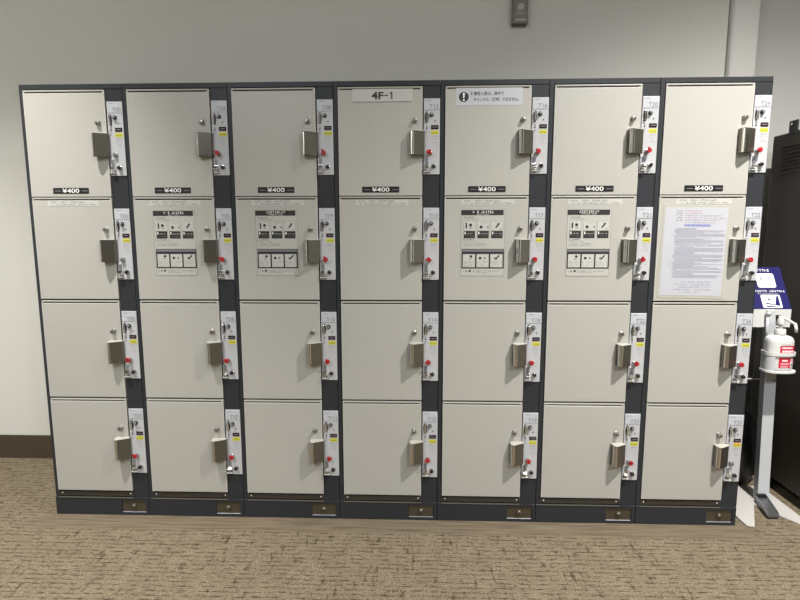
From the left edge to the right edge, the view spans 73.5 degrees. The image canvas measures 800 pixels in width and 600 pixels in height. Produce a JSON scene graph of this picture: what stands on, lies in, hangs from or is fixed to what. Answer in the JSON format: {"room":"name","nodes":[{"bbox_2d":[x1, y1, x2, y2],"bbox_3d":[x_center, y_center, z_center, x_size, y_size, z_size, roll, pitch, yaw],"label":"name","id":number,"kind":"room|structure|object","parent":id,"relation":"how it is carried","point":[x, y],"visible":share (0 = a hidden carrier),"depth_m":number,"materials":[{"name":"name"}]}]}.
{"room":"coin locker area","nodes":[
{"label":"coin locker area","id":0,"kind":"room"},
{"bbox_2d":[0,0,729,434],"bbox_3d":[-1.221,-0.749,2.740,5.482,3.200,0.200,0,8,2],"label":"wall","id":1,"kind":"structure","parent":0,"point":[42,41],"depth_m":2.55,"materials":[{"name":"paint"}]},
{"bbox_2d":[0,435,52,457],"bbox_3d":[-1.224,0.787,2.842,5.480,0.128,0.006,0,8,2],"label":"baseboard","id":2,"kind":"structure","parent":1,"relation":"attached to","point":[11,446],"depth_m":2.87,"materials":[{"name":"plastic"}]},
{"bbox_2d":[511,0,527,25],"bbox_3d":[0.554,-1.376,2.471,0.070,0.200,0.042,0,8,2],"label":"speaker box","id":3,"kind":"object","parent":1,"relation":"attached to","point":[519,7],"visible":1,"depth_m":2.46,"materials":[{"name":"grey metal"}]},
{"bbox_2d":[0,458,799,599],"bbox_3d":[-0.065,1.258,-0.010,8.000,0.050,6.400,0,8,2],"label":"floor","id":4,"kind":"structure","parent":0,"point":[45,554],"depth_m":2.00,"materials":[{"name":"carpet"}]},
{"bbox_2d":[18,84,149,514],"bbox_3d":[-1.270,0.011,2.433,0.408,1.776,0.574,0,8,2],"label":"locker","id":5,"kind":"object","parent":4,"relation":"on","point":[74,139],"visible":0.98,"depth_m":2.18,"materials":[{"name":"beige metal"}]},
{"bbox_2d":[110,159,116,173],"bbox_3d":[-1.127,-0.526,2.100,0.022,0.057,0.017,0,8,2],"label":"lock","id":6,"kind":"object","parent":5,"relation":"on","point":[113,162],"depth_m":2.10,"materials":[{"name":"grey metal"}]},
{"bbox_2d":[117,263,123,276],"bbox_3d":[-1.126,-0.120,2.154,0.022,0.057,0.017,0,8,2],"label":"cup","id":7,"kind":"object","parent":5,"relation":"on","point":[120,266],"depth_m":2.16,"materials":[{"name":"grey metal"}]},
{"bbox_2d":[124,363,130,376],"bbox_3d":[-1.125,0.289,2.209,0.022,0.057,0.017,0,8,2],"label":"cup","id":8,"kind":"object","parent":5,"relation":"on","point":[127,366],"depth_m":2.21,"materials":[{"name":"grey metal"}]},
{"bbox_2d":[131,458,137,471],"bbox_3d":[-1.125,0.698,2.264,0.022,0.057,0.017,0,8,2],"label":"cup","id":9,"kind":"object","parent":5,"relation":"on","point":[134,462],"depth_m":2.27,"materials":[{"name":"grey metal"}]},
{"bbox_2d":[122,82,244,516],"bbox_3d":[-0.861,0.013,2.419,0.408,1.776,0.574,0,8,2],"label":"locker","id":10,"kind":"object","parent":4,"relation":"on","point":[187,325],"visible":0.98,"depth_m":2.17,"materials":[{"name":"beige metal"}]},
{"bbox_2d":[153,211,197,275],"bbox_3d":[-0.896,-0.226,2.136,0.168,0.257,0.001,0,8,2],"label":"instruction sticker","id":11,"kind":"object","parent":10,"relation":"attached to","point":[174,231],"visible":1,"depth_m":2.14,"materials":[{"name":"grey paper"}]},
{"bbox_2d":[213,158,219,172],"bbox_3d":[-0.717,-0.524,2.086,0.022,0.057,0.017,0,8,2],"label":"lock","id":12,"kind":"object","parent":10,"relation":"on","point":[216,161],"depth_m":2.09,"materials":[{"name":"grey metal"}]},
{"bbox_2d":[218,263,223,277],"bbox_3d":[-0.716,-0.119,2.140,0.022,0.057,0.017,0,8,2],"label":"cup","id":13,"kind":"object","parent":10,"relation":"on","point":[220,265],"depth_m":2.14,"materials":[{"name":"grey metal"}]},
{"bbox_2d":[223,364,228,377],"bbox_3d":[-0.716,0.290,2.195,0.022,0.057,0.017,0,8,2],"label":"lock","id":14,"kind":"object","parent":10,"relation":"on","point":[225,366],"depth_m":2.20,"materials":[{"name":"grey metal"}]},
{"bbox_2d":[227,459,232,473],"bbox_3d":[-0.715,0.700,2.250,0.022,0.057,0.017,0,8,2],"label":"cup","id":15,"kind":"object","parent":10,"relation":"on","point":[229,462],"depth_m":2.25,"materials":[{"name":"grey metal"}]},
{"bbox_2d":[227,81,339,518],"bbox_3d":[-0.451,0.014,2.404,0.408,1.776,0.574,0,8,2],"label":"locker","id":16,"kind":"object","parent":4,"relation":"on","point":[287,325],"visible":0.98,"depth_m":2.15,"materials":[{"name":"beige metal"}]},
{"bbox_2d":[255,210,298,275],"bbox_3d":[-0.487,-0.224,2.122,0.166,0.257,0.001,0,8,2],"label":"instruction sticker","id":17,"kind":"object","parent":16,"relation":"attached to","point":[276,230],"visible":1,"depth_m":2.12,"materials":[{"name":"grey paper"}]},
{"bbox_2d":[318,157,323,171],"bbox_3d":[-0.307,-0.523,2.071,0.022,0.057,0.017,0,8,2],"label":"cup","id":18,"kind":"object","parent":16,"relation":"on","point":[320,159],"depth_m":2.07,"materials":[{"name":"grey metal"}]},
{"bbox_2d":[320,263,325,277],"bbox_3d":[-0.307,-0.117,2.126,0.022,0.057,0.017,0,8,2],"label":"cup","id":19,"kind":"object","parent":16,"relation":"on","point":[322,265],"depth_m":2.13,"materials":[{"name":"grey metal"}]},
{"bbox_2d":[322,364,327,378],"bbox_3d":[-0.306,0.292,2.180,0.022,0.057,0.017,0,8,2],"label":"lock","id":20,"kind":"object","parent":16,"relation":"on","point":[324,366],"depth_m":2.18,"materials":[{"name":"grey metal"}]},
{"bbox_2d":[324,461,329,474],"bbox_3d":[-0.305,0.701,2.235,0.022,0.057,0.017,0,8,2],"label":"lock","id":21,"kind":"object","parent":16,"relation":"on","point":[326,464],"depth_m":2.24,"materials":[{"name":"grey metal"}]},
{"bbox_2d":[333,80,440,519],"bbox_3d":[-0.041,0.015,2.390,0.408,1.776,0.574,0,8,2],"label":"locker","id":22,"kind":"object","parent":4,"relation":"on","point":[387,185],"visible":0.98,"depth_m":2.14,"materials":[{"name":"beige metal"}]},
{"bbox_2d":[352,88,412,101],"bbox_3d":[-0.067,-0.777,2.032,0.230,0.048,0.002,0,8,2],"label":"sign","id":23,"kind":"object","parent":22,"relation":"attached to","point":[358,95],"visible":1,"depth_m":2.03,"materials":[{"name":"grey plastic"}]},
{"bbox_2d":[422,462,427,475],"bbox_3d":[0.104,0.702,2.221,0.022,0.057,0.017,0,8,2],"label":"lock","id":24,"kind":"object","parent":22,"relation":"on","point":[424,464],"depth_m":2.22,"materials":[{"name":"grey metal"}]},
{"bbox_2d":[423,365,427,379],"bbox_3d":[0.104,0.293,2.166,0.022,0.057,0.017,0,8,2],"label":"lock","id":25,"kind":"object","parent":22,"relation":"on","point":[425,367],"depth_m":2.17,"materials":[{"name":"grey metal"}]},
{"bbox_2d":[423,263,428,277],"bbox_3d":[0.103,-0.116,2.111,0.022,0.057,0.017,0,8,2],"label":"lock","id":26,"kind":"object","parent":22,"relation":"on","point":[425,265],"depth_m":2.11,"materials":[{"name":"grey metal"}]},
{"bbox_2d":[424,157,429,171],"bbox_3d":[0.103,-0.522,2.057,0.022,0.057,0.017,0,8,2],"label":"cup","id":27,"kind":"object","parent":22,"relation":"on","point":[426,159],"depth_m":2.06,"materials":[{"name":"grey metal"}]},
{"bbox_2d":[437,79,549,521],"bbox_3d":[0.369,0.017,2.376,0.408,1.776,0.574,0,8,2],"label":"locker","id":28,"kind":"object","parent":4,"relation":"on","point":[489,330],"visible":0.98,"depth_m":2.13,"materials":[{"name":"beige metal"}]},
{"bbox_2d":[460,210,504,275],"bbox_3d":[0.323,-0.222,2.093,0.170,0.257,0.001,0,8,2],"label":"instruction sticker","id":29,"kind":"object","parent":28,"relation":"attached to","point":[482,231],"visible":1,"depth_m":2.09,"materials":[{"name":"grey paper"}]},
{"bbox_2d":[456,87,522,105],"bbox_3d":[0.336,-0.767,2.019,0.252,0.064,0.001,0,8,2],"label":"notice","id":30,"kind":"object","parent":28,"relation":"attached to","point":[505,95],"visible":1,"depth_m":2.02,"materials":[{"name":"grey"}]},
{"bbox_2d":[522,463,527,477],"bbox_3d":[0.514,0.704,2.206,0.022,0.057,0.017,0,8,2],"label":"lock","id":31,"kind":"object","parent":28,"relation":"on","point":[524,465],"depth_m":2.21,"materials":[{"name":"grey metal"}]},
{"bbox_2d":[524,366,529,379],"bbox_3d":[0.513,0.294,2.151,0.022,0.057,0.017,0,8,2],"label":"lock","id":32,"kind":"object","parent":28,"relation":"on","point":[526,368],"depth_m":2.15,"materials":[{"name":"grey metal"}]},
{"bbox_2d":[528,263,533,277],"bbox_3d":[0.513,-0.115,2.097,0.022,0.057,0.017,0,8,2],"label":"lock","id":33,"kind":"object","parent":28,"relation":"on","point":[530,265],"depth_m":2.10,"materials":[{"name":"grey metal"}]},
{"bbox_2d":[531,156,536,170],"bbox_3d":[0.512,-0.520,2.042,0.022,0.057,0.017,0,8,2],"label":"lock","id":34,"kind":"object","parent":28,"relation":"on","point":[533,158],"depth_m":2.04,"materials":[{"name":"grey metal"}]},
{"bbox_2d":[535,78,660,523],"bbox_3d":[0.778,0.018,2.361,0.408,1.776,0.574,0,8,2],"label":"locker","id":35,"kind":"object","parent":4,"relation":"on","point":[601,131],"visible":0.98,"depth_m":2.11,"materials":[{"name":"beige metal"}]},
{"bbox_2d":[565,210,611,275],"bbox_3d":[0.731,-0.221,2.079,0.168,0.257,0.001,0,8,2],"label":"instruction sticker","id":36,"kind":"object","parent":35,"relation":"attached to","point":[588,231],"visible":1,"depth_m":2.08,"materials":[{"name":"grey paper"}]},
{"bbox_2d":[622,465,627,478],"bbox_3d":[0.924,0.705,2.192,0.022,0.057,0.017,0,8,2],"label":"lock","id":37,"kind":"object","parent":35,"relation":"on","point":[624,467],"depth_m":2.19,"materials":[{"name":"grey metal"}]},
{"bbox_2d":[628,367,633,380],"bbox_3d":[0.923,0.296,2.137,0.022,0.057,0.017,0,8,2],"label":"lock","id":38,"kind":"object","parent":35,"relation":"on","point":[630,369],"depth_m":2.14,"materials":[{"name":"grey metal"}]},
{"bbox_2d":[633,263,639,277],"bbox_3d":[0.923,-0.113,2.082,0.022,0.057,0.017,0,8,2],"label":"lock","id":39,"kind":"object","parent":35,"relation":"on","point":[636,266],"depth_m":2.09,"materials":[{"name":"grey metal"}]},
{"bbox_2d":[639,155,645,170],"bbox_3d":[0.922,-0.519,2.028,0.022,0.057,0.017,0,8,2],"label":"lock","id":40,"kind":"object","parent":35,"relation":"on","point":[642,158],"depth_m":2.03,"materials":[{"name":"grey metal"}]},
{"bbox_2d":[634,76,773,525],"bbox_3d":[1.188,0.019,2.347,0.408,1.776,0.574,0,8,2],"label":"locker","id":41,"kind":"object","parent":4,"relation":"on","point":[711,130],"visible":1,"depth_m":2.10,"materials":[{"name":"beige metal"}]},
{"bbox_2d":[656,204,731,298],"bbox_3d":[1.134,-0.185,2.068,0.254,0.360,0.002,1,8,2],"label":"paper notice","id":42,"kind":"object","parent":41,"relation":"attached to","point":[694,238],"visible":1,"depth_m":2.07,"materials":[{"name":"grey paper"}]},
{"bbox_2d":[724,466,730,480],"bbox_3d":[1.334,0.706,2.178,0.022,0.057,0.017,0,8,2],"label":"lock","id":43,"kind":"object","parent":41,"relation":"on","point":[727,469],"depth_m":2.18,"materials":[{"name":"grey metal"}]},
{"bbox_2d":[732,367,738,381],"bbox_3d":[1.333,0.297,2.123,0.022,0.057,0.017,0,8,2],"label":"lock","id":44,"kind":"object","parent":41,"relation":"on","point":[735,370],"depth_m":2.13,"materials":[{"name":"grey metal"}]},
{"bbox_2d":[741,263,747,277],"bbox_3d":[1.332,-0.112,2.068,0.022,0.057,0.017,0,8,2],"label":"lock","id":45,"kind":"object","parent":41,"relation":"on","point":[744,266],"depth_m":2.07,"materials":[{"name":"grey metal"}]},
{"bbox_2d":[750,155,756,169],"bbox_3d":[1.332,-0.518,2.014,0.022,0.057,0.017,0,8,2],"label":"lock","id":46,"kind":"object","parent":41,"relation":"on","point":[753,158],"depth_m":2.02,"materials":[{"name":"grey metal"}]},
{"bbox_2d":[738,406,756,483],"bbox_3d":[1.623,0.683,2.586,0.210,0.394,0.212,0,8,2],"label":"bag","id":47,"kind":"object","parent":4,"relation":"on","point":[748,449],"visible":0.25,"depth_m":2.50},
{"bbox_2d":[736,267,799,526],"bbox_3d":[1.548,0.391,2.302,0.309,1.048,0.356,0,8,2],"label":"stand","id":48,"kind":"object","parent":4,"relation":"on","point":[771,301],"visible":0.78,"depth_m":2.33,"materials":[{"name":"white metal"}]},
{"bbox_2d":[763,316,797,370],"bbox_3d":[1.587,0.178,2.238,0.107,0.228,0.084,0,8,2],"label":"sanitizer bottle","id":49,"kind":"object","parent":48,"relation":"in","point":[778,342],"visible":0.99,"depth_m":2.21,"materials":[{"name":"white plastic"}]},
{"bbox_2d":[750,119,799,496],"bbox_3d":[2.211,0.076,2.229,0.957,1.691,0.750,0,8,2],"label":"tall cabinet","id":50,"kind":"object","parent":4,"relation":"on","point":[782,234],"visible":0.77,"depth_m":2.42,"materials":[{"name":"black metal"}]},
{"bbox_2d":[724,0,760,76],"bbox_3d":[1.585,-0.741,2.651,0.122,3.200,0.280,0,8,2],"label":"wall","id":51,"kind":"structure","parent":0,"point":[744,15],"depth_m":2.45,"materials":[{"name":"paint"}]},
{"bbox_2d":[745,0,799,411],"bbox_3d":[2.838,-0.747,2.682,2.400,3.200,0.130,0,8,2],"label":"wall","id":52,"kind":"structure","parent":0,"point":[778,45],"depth_m":2.60,"materials":[{"name":"paint"}]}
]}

